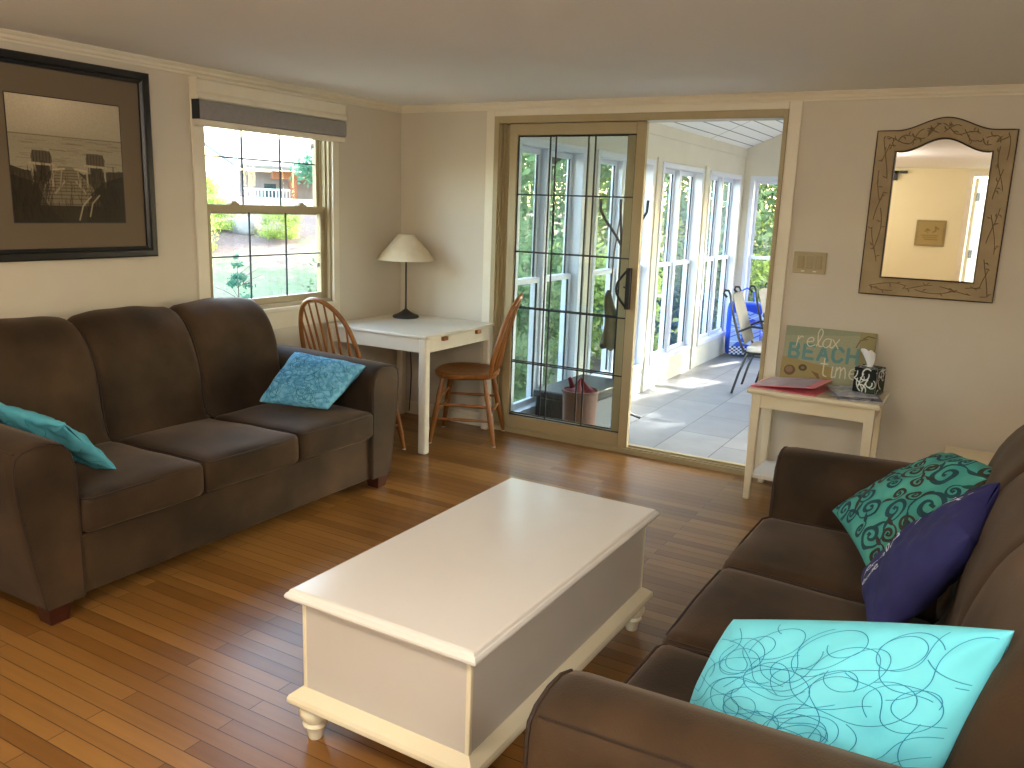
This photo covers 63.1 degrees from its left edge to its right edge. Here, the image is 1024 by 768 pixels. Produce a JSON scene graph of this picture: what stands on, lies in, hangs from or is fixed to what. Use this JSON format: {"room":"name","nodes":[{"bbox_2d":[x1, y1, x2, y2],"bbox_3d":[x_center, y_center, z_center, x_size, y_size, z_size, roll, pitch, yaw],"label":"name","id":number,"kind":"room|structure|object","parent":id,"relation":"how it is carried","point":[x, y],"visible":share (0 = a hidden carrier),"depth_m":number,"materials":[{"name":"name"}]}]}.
{"room":"living room","nodes":[
{"label":"living room","id":0,"kind":"room"},
{"bbox_2d":[0,41,400,366],"bbox_3d":[-2.651,-0.216,2.884,0.120,2.233,7.440,9,14,29],"label":"wall","id":1,"kind":"structure","parent":0,"point":[370,154],"depth_m":4.28,"materials":[{"name":"paint"}]},
{"bbox_2d":[0,48,157,261],"bbox_3d":[-1.974,-0.992,3.719,0.030,0.863,0.853,9,14,29],"label":"framed picture","id":2,"kind":"object","parent":1,"relation":"attached to","point":[77,166],"visible":1,"depth_m":3.74,"materials":[{"name":"black paint"}]},
{"bbox_2d":[4,92,125,221],"bbox_3d":[-1.977,-0.992,3.726,0.001,0.530,0.525,9,14,29],"label":"photograph","id":3,"kind":"object","parent":2,"relation":"attached to","point":[65,155],"depth_m":3.71},
{"bbox_2d":[0,28,401,112],"bbox_3d":[-2.548,-1.275,2.619,0.032,0.045,7.200,9,14,29],"label":"trim","id":4,"kind":"structure","parent":1,"relation":"attached to","point":[7,35],"depth_m":4.08,"materials":[{"name":"paint"}]},
{"bbox_2d":[188,75,339,329],"bbox_3d":[-1.381,-0.627,4.884,0.022,2.088,1.102,9,14,29],"label":"trim","id":5,"kind":"structure","parent":1,"relation":"attached to","point":[280,317],"depth_m":4.47,"materials":[{"name":"paint"}]},
{"bbox_2d":[204,131,331,308],"bbox_3d":[-1.427,-1.032,4.845,0.112,1.168,0.972,9,14,29],"label":"window","id":6,"kind":"structure","parent":1,"relation":"in","point":[321,207],"depth_m":5.14,"materials":[{"name":"beige plastic"}]},
{"bbox_2d":[205,131,314,205],"bbox_3d":[-1.445,-1.289,4.806,0.008,0.530,0.866,9,14,29],"label":"grille","id":7,"kind":"object","parent":6,"relation":"attached to","point":[312,145],"depth_m":4.93,"materials":[{"name":"black"}]},
{"bbox_2d":[212,213,319,298],"bbox_3d":[-1.428,-0.757,4.899,0.008,0.488,0.846,9,14,29],"label":"grille","id":8,"kind":"object","parent":6,"relation":"attached to","point":[310,294],"depth_m":5.03,"materials":[{"name":"black"}]},
{"bbox_2d":[190,75,346,142],"bbox_3d":[-1.325,-1.524,4.689,0.067,0.238,1.117,9,14,29],"label":"window valance","id":9,"kind":"object","parent":1,"relation":"attached to","point":[215,103],"visible":1,"depth_m":4.59,"materials":[{"name":"paint"}]},
{"bbox_2d":[0,412,772,767],"bbox_3d":[-0.631,1.152,1.964,4.870,0.120,7.220,9,14,29],"label":"floor","id":10,"kind":"structure","parent":0,"point":[193,658],"depth_m":3.00,"materials":[{"name":"brown wood"}]},
{"bbox_2d":[0,297,398,625],"bbox_3d":[-1.520,0.162,3.834,0.975,0.974,2.046,9,14,29],"label":"sofa","id":11,"kind":"object","parent":10,"relation":"on","point":[171,396],"visible":0.97,"depth_m":3.61,"materials":[{"name":"brown fabric"}]},
{"bbox_2d":[0,316,111,444],"bbox_3d":[-2.033,0.017,3.480,0.387,0.570,0.530,9,14,29],"label":"cushion","id":12,"kind":"object","parent":11,"relation":"on","point":[50,366],"depth_m":3.50,"materials":[{"name":"brown fabric"}]},
{"bbox_2d":[0,402,115,468],"bbox_3d":[-1.835,0.185,3.242,0.625,0.248,0.192,8,13,25],"label":"throw pillow","id":13,"kind":"object","parent":11,"relation":"on","point":[83,451],"visible":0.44,"depth_m":3.13,"materials":[{"name":"teal fabric"}]},
{"bbox_2d":[67,306,209,441],"bbox_3d":[-1.766,-0.072,3.934,0.387,0.569,0.534,9,14,29],"label":"cushion","id":14,"kind":"object","parent":11,"relation":"on","point":[149,366],"depth_m":3.85,"materials":[{"name":"brown fabric"}]},
{"bbox_2d":[74,441,203,531],"bbox_3d":[-1.636,0.393,3.318,0.614,0.184,0.528,9,14,29],"label":"seat cushion","id":15,"kind":"object","parent":11,"relation":"on","point":[147,484],"depth_m":3.19,"materials":[{"name":"brown fabric"}]},
{"bbox_2d":[118,418,298,491],"bbox_3d":[-1.368,0.305,3.772,0.614,0.185,0.532,9,14,29],"label":"seat cushion","id":16,"kind":"object","parent":11,"relation":"on","point":[233,455],"depth_m":3.67,"materials":[{"name":"brown fabric"}]},
{"bbox_2d":[170,297,279,416],"bbox_3d":[-1.498,-0.162,4.387,0.388,0.571,0.530,9,14,29],"label":"cushion","id":17,"kind":"object","parent":11,"relation":"on","point":[233,339],"depth_m":4.27,"materials":[{"name":"brown fabric"}]},
{"bbox_2d":[215,403,372,460],"bbox_3d":[-1.100,0.217,4.225,0.614,0.186,0.528,9,14,29],"label":"seat cushion","id":18,"kind":"object","parent":11,"relation":"on","point":[341,429],"depth_m":4.11,"materials":[{"name":"brown fabric"}]},
{"bbox_2d":[260,352,365,408],"bbox_3d":[-1.022,-0.016,4.281,0.468,0.243,0.273,7,13,22],"label":"throw pillow","id":19,"kind":"object","parent":11,"relation":"on","point":[305,380],"visible":1,"depth_m":4.22,"materials":[{"name":"blue fabric"}]},
{"bbox_2d":[298,297,405,449],"bbox_3d":[-0.970,-0.053,4.958,0.469,0.964,0.555,10,14,32],"label":"chair","id":20,"kind":"object","parent":10,"relation":"on","point":[302,330],"visible":0.36,"depth_m":4.72,"materials":[{"name":"brown wood"}]},
{"bbox_2d":[325,313,494,454],"bbox_3d":[-0.657,-0.037,5.495,0.792,0.728,0.778,9,14,29],"label":"table","id":21,"kind":"object","parent":10,"relation":"on","point":[423,335],"visible":0.73,"depth_m":5.21,"materials":[{"name":"white paint"}]},
{"bbox_2d":[377,234,434,318],"bbox_3d":[-0.716,-0.728,5.639,0.386,0.560,0.386,9,14,29],"label":"table lamp","id":22,"kind":"object","parent":21,"relation":"on","point":[405,248],"visible":1,"depth_m":5.51,"materials":[{"name":"fabric"}]},
{"bbox_2d":[284,478,658,767],"bbox_3d":[-0.054,0.725,2.668,0.621,0.460,1.203,9,14,29],"label":"coffee table","id":23,"kind":"object","parent":10,"relation":"on","point":[436,644],"visible":1,"depth_m":2.29,"materials":[{"name":"white paint"}]},
{"bbox_2d":[429,293,523,447],"bbox_3d":[-0.219,-0.120,5.391,0.555,0.964,0.469,4,12,7],"label":"chair","id":24,"kind":"object","parent":10,"relation":"on","point":[455,370],"visible":0.99,"depth_m":5.29,"materials":[{"name":"brown wood"}]},
{"bbox_2d":[523,425,1023,767],"bbox_3d":[0.929,0.617,2.103,0.975,0.974,2.046,9,14,29],"label":"sofa","id":25,"kind":"object","parent":10,"relation":"on","point":[801,562],"visible":0.54,"depth_m":1.75,"materials":[{"name":"brown fabric"}]},
{"bbox_2d":[628,645,708,702],"bbox_3d":[0.501,0.799,1.762,0.614,0.186,0.528,9,14,29],"label":"seat cushion","id":26,"kind":"object","parent":25,"relation":"on","point":[674,671],"depth_m":1.95,"materials":[{"name":"brown fabric"}]},
{"bbox_2d":[662,568,931,656],"bbox_3d":[0.769,0.712,2.216,0.614,0.185,0.532,9,14,29],"label":"seat cushion","id":27,"kind":"object","parent":25,"relation":"on","point":[735,593],"depth_m":2.29,"materials":[{"name":"brown fabric"}]},
{"bbox_2d":[722,518,936,624],"bbox_3d":[1.038,0.625,2.669,0.614,0.184,0.528,9,14,29],"label":"seat cushion","id":28,"kind":"object","parent":25,"relation":"on","point":[819,555],"depth_m":2.62,"materials":[{"name":"brown fabric"}]},
{"bbox_2d":[690,619,1013,767],"bbox_3d":[0.557,0.549,1.484,0.521,0.429,0.237,9,14,29],"label":"throw pillow","id":29,"kind":"object","parent":25,"relation":"on","point":[899,694],"visible":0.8,"depth_m":1.37,"materials":[{"name":"teal fabric"}]},
{"bbox_2d":[833,452,991,565],"bbox_3d":[1.239,0.371,2.543,0.385,0.316,0.389,3,12,3],"label":"throw pillow","id":30,"kind":"object","parent":25,"relation":"on","point":[873,516],"visible":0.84,"depth_m":2.48,"materials":[{"name":"green fabric"}]},
{"bbox_2d":[861,482,999,622],"bbox_3d":[1.027,0.437,2.122,0.303,0.376,0.321,10,15,35],"label":"throw pillow","id":31,"kind":"object","parent":25,"relation":"on","point":[930,554],"visible":0.89,"depth_m":2.04,"materials":[{"name":"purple fabric"}]},
{"bbox_2d":[934,472,1023,625],"bbox_3d":[1.189,0.461,1.919,0.387,0.569,0.534,9,14,29],"label":"cushion","id":32,"kind":"object","parent":25,"relation":"on","point":[1002,533],"depth_m":1.85,"materials":[{"name":"brown fabric"}]},
{"bbox_2d":[934,425,1023,620],"bbox_3d":[1.456,0.374,2.373,0.387,0.570,0.530,9,14,29],"label":"cushion","id":33,"kind":"object","parent":25,"relation":"on","point":[1007,463],"depth_m":2.30,"materials":[{"name":"brown fabric"}]},
{"bbox_2d":[943,543,1023,767],"bbox_3d":[0.921,0.547,1.465,0.388,0.571,0.530,9,14,29],"label":"cushion","id":34,"kind":"object","parent":25,"relation":"on","point":[991,735],"depth_m":1.28,"materials":[{"name":"brown fabric"}]},
{"bbox_2d":[742,376,889,498],"bbox_3d":[1.599,0.329,4.440,0.647,0.607,0.405,9,14,29],"label":"side table","id":35,"kind":"object","parent":10,"relation":"on","point":[823,404],"visible":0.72,"depth_m":4.32,"materials":[{"name":"beige paint"}]},
{"bbox_2d":[752,460,775,480],"bbox_3d":[1.595,0.502,4.481,0.547,0.022,0.315,9,14,29],"label":"shelf","id":36,"kind":"object","parent":35,"relation":"attached to","point":[765,470],"depth_m":4.53,"materials":[{"name":"white paint"}]},
{"bbox_2d":[750,377,832,396],"bbox_3d":[1.482,-0.005,4.419,0.340,0.044,0.295,11,15,36],"label":"folder","id":37,"kind":"object","parent":35,"relation":"on","point":[803,386],"visible":0.94,"depth_m":4.37,"materials":[{"name":"pink"}]},
{"bbox_2d":[779,325,877,385],"bbox_3d":[1.700,-0.143,4.500,0.462,0.301,0.087,9,14,29],"label":"sign","id":38,"kind":"object","parent":35,"relation":"on","point":[808,352],"visible":0.79,"depth_m":4.50,"materials":[{"name":"beige wood"}]},
{"bbox_2d":[836,396,882,403],"bbox_3d":[1.761,0.058,4.259,0.210,0.008,0.280,5,13,15],"label":"magazine","id":39,"kind":"object","parent":35,"relation":"on","point":[878,401],"visible":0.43,"depth_m":4.14,"materials":[{"name":"white paper"}]},
{"bbox_2d":[829,391,883,400],"bbox_3d":[1.762,0.047,4.268,0.200,0.008,0.270,11,15,35],"label":"magazine","id":40,"kind":"object","parent":39,"relation":"on","point":[831,393],"visible":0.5,"depth_m":4.15,"materials":[{"name":"white paper"}]},
{"bbox_2d":[825,384,877,398],"bbox_3d":[1.733,0.037,4.266,0.190,0.008,0.260,3,12,6],"label":"magazine","id":41,"kind":"object","parent":40,"relation":"on","point":[839,390],"visible":0.79,"depth_m":4.21,"materials":[{"name":"white paper"}]},
{"bbox_2d":[852,348,885,393],"bbox_3d":[1.814,-0.068,4.233,0.120,0.213,0.113,13,16,43],"label":"tissue box","id":42,"kind":"object","parent":41,"relation":"on","point":[869,378],"visible":1,"depth_m":4.21,"materials":[{"name":"black cardboard"}]},
{"bbox_2d":[944,446,994,464],"bbox_3d":[2.456,0.563,4.039,0.700,0.375,0.240,9,14,29],"label":"bench","id":43,"kind":"object","parent":10,"relation":"on","point":[984,457],"visible":0.2,"depth_m":4.13,"materials":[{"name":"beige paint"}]},
{"bbox_2d":[0,0,1023,148],"bbox_3d":[0.969,-1.920,3.840,4.990,0.944,13.260,9,14,29],"label":"ceiling","id":44,"kind":"structure","parent":0,"point":[398,52],"depth_m":3.33,"materials":[{"name":"paint"}]},
{"bbox_2d":[529,133,745,414],"bbox_3d":[1.367,-1.187,8.034,0.140,2.465,5.660,9,14,29],"label":"wall","id":45,"kind":"structure","parent":0,"point":[669,150],"depth_m":8.26,"materials":[{"name":"white paint"}]},
{"bbox_2d":[511,137,586,413],"bbox_3d":[0.214,-0.768,6.076,0.142,1.915,1.040,9,14,29],"label":"window","id":46,"kind":"structure","parent":45,"relation":"in","point":[576,156],"depth_m":6.17,"materials":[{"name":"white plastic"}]},
{"bbox_2d":[586,150,655,377],"bbox_3d":[0.895,-0.990,7.226,0.142,1.915,1.250,9,14,29],"label":"window","id":47,"kind":"structure","parent":45,"relation":"in","point":[618,161],"depth_m":7.19,"materials":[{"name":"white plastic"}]},
{"bbox_2d":[578,123,747,391],"bbox_3d":[1.397,-1.166,7.937,0.012,2.465,5.520,9,14,29],"label":"trim","id":48,"kind":"structure","parent":45,"relation":"attached to","point":[654,128],"depth_m":7.86,"materials":[{"name":"white wood"}]},
{"bbox_2d":[649,161,704,364],"bbox_3d":[1.619,-1.226,8.448,0.142,1.915,1.230,9,14,29],"label":"window","id":49,"kind":"structure","parent":45,"relation":"in","point":[665,350],"depth_m":8.56,"materials":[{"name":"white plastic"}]},
{"bbox_2d":[696,170,741,345],"bbox_3d":[2.350,-1.465,9.683,0.142,1.915,1.220,9,14,29],"label":"window","id":50,"kind":"structure","parent":45,"relation":"in","point":[734,180],"depth_m":9.79,"materials":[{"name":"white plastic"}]},
{"bbox_2d":[628,353,759,463],"bbox_3d":[2.729,0.315,7.482,3.550,0.150,5.840,9,14,29],"label":"floor","id":51,"kind":"structure","parent":0,"point":[694,411],"depth_m":7.27,"materials":[{"name":"tile"}]},
{"bbox_2d":[533,374,612,427],"bbox_3d":[0.517,0.208,6.273,0.405,0.415,0.750,10,14,32],"label":"storage box","id":52,"kind":"object","parent":51,"relation":"on","point":[554,394],"visible":0.29,"depth_m":6.12,"materials":[{"name":"black plastic"}]},
{"bbox_2d":[562,386,598,424],"bbox_3d":[0.455,0.283,5.694,0.254,0.505,0.254,9,14,29],"label":"waste bin","id":53,"kind":"object","parent":51,"relation":"on","point":[589,410],"visible":0.39,"depth_m":5.57,"materials":[{"name":"brown ceramic"}]},
{"bbox_2d":[565,377,594,392],"bbox_3d":[0.464,0.015,5.637,0.212,0.125,0.212,9,14,29],"label":"cloth","id":54,"kind":"object","parent":53,"relation":"in","point":[587,389],"visible":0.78,"depth_m":5.62,"materials":[{"name":"red fabric"}]},
{"bbox_2d":[600,199,649,418],"bbox_3d":[0.849,-0.574,6.704,0.388,1.776,0.388,9,14,29],"label":"coat stand","id":55,"kind":"object","parent":51,"relation":"on","point":[621,200],"visible":0.38,"depth_m":6.58,"materials":[{"name":"black metal"}]},
{"bbox_2d":[599,222,619,350],"bbox_3d":[0.806,-0.800,6.689,0.181,1.080,0.100,9,14,29],"label":"hanging bag","id":56,"kind":"object","parent":55,"relation":"hanging from","point":[607,339],"visible":0.84,"depth_m":6.73,"materials":[{"name":"fabric"}]},
{"bbox_2d":[723,286,763,392],"bbox_3d":[2.446,-0.412,8.108,0.766,0.998,0.524,8,13,25],"label":"patio chair","id":57,"kind":"object","parent":51,"relation":"on","point":[753,349],"visible":0.66,"depth_m":8.05,"materials":[{"name":"black metal"}]},
{"bbox_2d":[747,341,761,352],"bbox_3d":[2.536,-0.345,8.076,0.440,0.080,0.460,8,13,25],"label":"seat cushion","id":58,"kind":"object","parent":57,"relation":"on","point":[755,347],"depth_m":7.95,"materials":[{"name":"white fabric"}]},
{"bbox_2d":[724,287,762,354],"bbox_3d":[2.821,-0.761,10.140,0.420,0.831,0.162,2,12,-2],"label":"bag","id":59,"kind":"object","parent":51,"relation":"on","point":[731,346],"visible":0.44,"depth_m":10.09,"materials":[{"name":"blue plastic"}]},
{"bbox_2d":[749,282,767,382],"bbox_3d":[2.865,-0.510,8.632,0.766,0.998,0.524,10,14,33],"label":"patio chair","id":60,"kind":"object","parent":51,"relation":"on","point":[762,293],"visible":0.17,"depth_m":8.53,"materials":[{"name":"black metal"}]},
{"bbox_2d":[400,95,1023,462],"bbox_3d":[1.292,-0.490,4.808,4.750,2.233,0.120,9,14,29],"label":"wall","id":61,"kind":"structure","parent":0,"point":[954,377],"depth_m":4.40,"materials":[{"name":"paint"}]},
{"bbox_2d":[409,352,411,410],"bbox_3d":[-0.730,-0.089,5.990,0.013,0.580,0.027,-7,15,-37],"label":"power cord","id":62,"kind":"object","parent":61,"relation":"attached to","point":[410,352],"visible":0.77,"depth_m":6.00,"materials":[{"name":"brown plastic"}]},
{"bbox_2d":[406,400,478,425],"bbox_3d":[1.225,0.471,4.954,4.750,0.090,0.014,9,14,29],"label":"baseboard","id":63,"kind":"structure","parent":61,"relation":"attached to","point":[452,413],"depth_m":5.87,"materials":[{"name":"paint"}]},
{"bbox_2d":[489,109,789,475],"bbox_3d":[0.670,-0.578,5.126,1.829,2.070,0.177,9,14,29],"label":"door","id":64,"kind":"structure","parent":61,"relation":"in","point":[508,130],"depth_m":5.21,"materials":[{"name":"beige wood"}]},
{"bbox_2d":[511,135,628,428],"bbox_3d":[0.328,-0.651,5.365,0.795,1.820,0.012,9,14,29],"label":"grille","id":65,"kind":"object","parent":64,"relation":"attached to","point":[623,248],"depth_m":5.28,"materials":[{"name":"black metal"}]},
{"bbox_2d":[509,134,636,432],"bbox_3d":[0.361,-0.633,5.286,0.804,1.820,0.012,9,14,29],"label":"grille","id":66,"kind":"object","parent":64,"relation":"attached to","point":[516,150],"depth_m":5.32,"materials":[{"name":"black metal"}]},
{"bbox_2d":[479,101,803,469],"bbox_3d":[0.654,-0.600,5.086,1.958,2.088,0.014,9,14,29],"label":"trim","id":67,"kind":"structure","parent":61,"relation":"attached to","point":[796,107],"depth_m":4.67,"materials":[{"name":"paint"}]},
{"bbox_2d":[402,84,1023,112],"bbox_3d":[1.291,-1.547,4.515,4.750,0.045,0.032,9,14,29],"label":"trim","id":68,"kind":"structure","parent":61,"relation":"attached to","point":[1005,89],"depth_m":4.53,"materials":[{"name":"paint"}]},
{"bbox_2d":[792,251,826,274],"bbox_3d":[1.609,-0.655,4.510,0.172,0.116,0.013,9,14,29],"label":"switch plate","id":69,"kind":"object","parent":61,"relation":"attached to","point":[803,262],"visible":1,"depth_m":4.51,"materials":[{"name":"beige plastic"}]},
{"bbox_2d":[858,117,1019,302],"bbox_3d":[2.111,-0.870,4.162,0.621,0.885,0.029,9,14,29],"label":"wall mirror","id":70,"kind":"object","parent":61,"relation":"attached to","point":[940,190],"visible":1,"depth_m":4.16,"materials":[{"name":"beige wood"}]},
{"bbox_2d":[881,139,991,282],"bbox_3d":[2.115,-0.868,4.168,0.430,0.694,0.001,9,14,29],"label":"mirror glass","id":71,"kind":"object","parent":70,"relation":"attached to","point":[939,187],"depth_m":4.17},
{"bbox_2d":[734,134,781,340],"bbox_3d":[4.187,-1.751,9.507,3.430,3.142,0.140,9,14,29],"label":"wall","id":72,"kind":"structure","parent":0,"point":[763,159],"depth_m":10.01,"materials":[{"name":"white paint"}]},
{"bbox_2d":[741,176,777,335],"bbox_3d":[3.382,-1.500,10.018,1.170,1.915,0.142,9,14,29],"label":"window","id":73,"kind":"structure","parent":72,"relation":"in","point":[755,181],"depth_m":10.18,"materials":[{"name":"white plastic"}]},
{"label":"outside","id":74,"kind":"structure","parent":0,"visible":0},
{"bbox_2d":[207,196,771,402],"bbox_3d":[-0.809,-0.244,6.029,84.000,2.120,84.000,9,14,29],"label":"ground","id":75,"kind":"structure","parent":74,"point":[272,269],"depth_m":18.61,"materials":[{"name":"green plant"}]},
{"bbox_2d":[206,170,226,202],"bbox_3d":[-8.036,-5.033,21.612,1.537,1.101,1.722,8,14,27],"label":"shrub","id":76,"kind":"object","parent":75,"relation":"on","point":[214,190],"visible":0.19,"depth_m":21.63,"materials":[{"name":"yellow plant"}]},
{"bbox_2d":[210,214,229,250],"bbox_3d":[-7.039,-3.390,18.011,1.658,1.060,1.480,9,14,31],"label":"shrub","id":77,"kind":"object","parent":75,"relation":"on","point":[213,220],"visible":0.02,"depth_m":18.13,"materials":[{"name":"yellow plant"}]},
{"bbox_2d":[207,192,243,229],"bbox_3d":[-7.047,-4.108,19.770,1.453,0.929,1.296,-3,13,-22],"label":"shrub","id":78,"kind":"object","parent":75,"relation":"on","point":[212,199],"visible":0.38,"depth_m":19.71,"materials":[{"name":"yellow plant"}]},
{"bbox_2d":[233,130,238,196],"bbox_3d":[-8.663,-7.126,26.197,0.111,3.800,0.111,-7,15,-37],"label":"lamp post","id":79,"kind":"object","parent":75,"relation":"on","point":[235,139],"visible":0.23,"depth_m":26.20,"materials":[{"name":"white"}]},
{"bbox_2d":[216,254,260,298],"bbox_3d":[-3.648,-0.864,11.146,0.796,1.743,0.637,9,14,29],"label":"sapling","id":80,"kind":"object","parent":75,"relation":"on","point":[241,276],"visible":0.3,"depth_m":10.97,"materials":[{"name":"green plant"}]},
{"bbox_2d":[231,217,256,234],"bbox_3d":[-6.461,-3.792,20.118,0.600,0.474,0.500,1,12,-6],"label":"rock","id":81,"kind":"object","parent":75,"relation":"on","point":[241,222],"visible":0.85,"depth_m":19.91,"materials":[{"name":"stone"}]},
{"bbox_2d":[204,134,312,199],"bbox_3d":[-7.180,-7.527,30.899,7.600,3.120,5.500,-6,14,-33],"label":"house","id":82,"kind":"structure","parent":75,"relation":"on","point":[256,183],"depth_m":28.62,"materials":[{"name":"grey"}]},
{"bbox_2d":[246,197,304,239],"bbox_3d":[-5.657,-3.958,19.945,1.366,0.979,1.531,-1,12,-14],"label":"shrub","id":83,"kind":"object","parent":75,"relation":"on","point":[276,234],"visible":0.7,"depth_m":19.89,"materials":[{"name":"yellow plant"}]},
{"bbox_2d":[283,148,312,187],"bbox_3d":[-4.750,-7.763,22.550,3.671,6.992,2.849,11,15,36],"label":"conifer tree","id":84,"kind":"object","parent":75,"relation":"on","point":[306,170],"visible":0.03,"depth_m":23.50,"materials":[{"name":"green plant"}]},
{"bbox_2d":[302,257,316,292],"bbox_3d":[-2.157,-1.165,11.107,1.899,1.594,2.418,-8,16,-40],"label":"shrub","id":85,"kind":"object","parent":75,"relation":"on","point":[313,259],"visible":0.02,"depth_m":11.34,"materials":[{"name":"green plant"}]},
{"bbox_2d":[514,239,560,398],"bbox_3d":[-0.290,-0.874,9.253,2.223,1.865,2.831,7,13,22],"label":"shrub","id":86,"kind":"object","parent":75,"relation":"on","point":[520,368],"visible":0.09,"depth_m":9.18,"materials":[{"name":"green plant"}]},
{"bbox_2d":[516,195,603,360],"bbox_3d":[0.125,-1.377,10.843,2.549,2.139,3.246,-7,15,-36],"label":"shrub","id":87,"kind":"object","parent":75,"relation":"on","point":[557,260],"visible":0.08,"depth_m":10.40,"materials":[{"name":"green plant"}]},
{"bbox_2d":[519,153,606,243],"bbox_3d":[-1.290,-6.614,18.508,8.118,9.003,7.416,-1,12,-15],"label":"broadleaf tree","id":88,"kind":"object","parent":75,"relation":"on","point":[529,163],"visible":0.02,"depth_m":17.52,"materials":[{"name":"green plant"}]},
{"bbox_2d":[527,233,678,368],"bbox_3d":[1.146,-1.188,11.259,2.393,1.714,2.681,0,12,-11],"label":"shrub","id":89,"kind":"object","parent":75,"relation":"on","point":[601,263],"visible":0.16,"depth_m":10.99,"materials":[{"name":"green plant"}]},
{"bbox_2d":[532,160,688,237],"bbox_3d":[3.054,-7.528,22.119,6.580,7.988,7.203,0,12,-11],"label":"broadleaf tree","id":90,"kind":"object","parent":75,"relation":"on","point":[606,214],"visible":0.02,"depth_m":21.99,"materials":[{"name":"green plant"}]},
{"bbox_2d":[519,153,773,328],"bbox_3d":[0.527,-4.812,13.941,7.035,8.541,7.702,-5,14,-31],"label":"broadleaf tree","id":91,"kind":"object","parent":75,"relation":"on","point":[529,175],"visible":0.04,"depth_m":13.33,"materials":[{"name":"green plant"}]},
{"bbox_2d":[657,244,715,320],"bbox_3d":[3.024,-1.889,15.674,2.292,1.510,1.800,2,12,-2],"label":"shrub","id":92,"kind":"object","parent":75,"relation":"on","point":[681,244],"visible":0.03,"depth_m":15.57,"materials":[{"name":"green plant"}]},
{"bbox_2d":[600,172,776,313],"bbox_3d":[4.838,-5.040,13.979,7.622,9.253,8.344,1,12,-5],"label":"broadleaf tree","id":93,"kind":"object","parent":75,"relation":"on","point":[766,237],"visible":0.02,"depth_m":12.90,"materials":[{"name":"green plant"}]},
{"bbox_2d":[603,173,776,282],"bbox_3d":[4.087,-4.888,17.264,5.616,6.849,6.239,4,12,8],"label":"broadleaf tree","id":94,"kind":"object","parent":75,"relation":"on","point":[610,177],"visible":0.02,"depth_m":16.99,"materials":[{"name":"green plant"}]},
{"bbox_2d":[653,241,755,343],"bbox_3d":[2.678,-1.417,12.949,2.551,1.681,2.003,-5,14,-31],"label":"shrub","id":95,"kind":"object","parent":75,"relation":"on","point":[674,325],"visible":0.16,"depth_m":12.79,"materials":[{"name":"green plant"}]},
{"bbox_2d":[712,242,770,328],"bbox_3d":[4.127,-1.389,12.954,2.218,1.589,2.485,-8,15,-39],"label":"shrub","id":96,"kind":"object","parent":75,"relation":"on","point":[760,274],"visible":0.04,"depth_m":12.75,"materials":[{"name":"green plant"}]},
{"bbox_2d":[726,183,775,231],"bbox_3d":[8.278,-7.339,20.523,7.900,8.761,7.216,3,12,6],"label":"broadleaf tree","id":97,"kind":"object","parent":75,"relation":"on","point":[726,183],"visible":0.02,"depth_m":21.64,"materials":[{"name":"green plant"}]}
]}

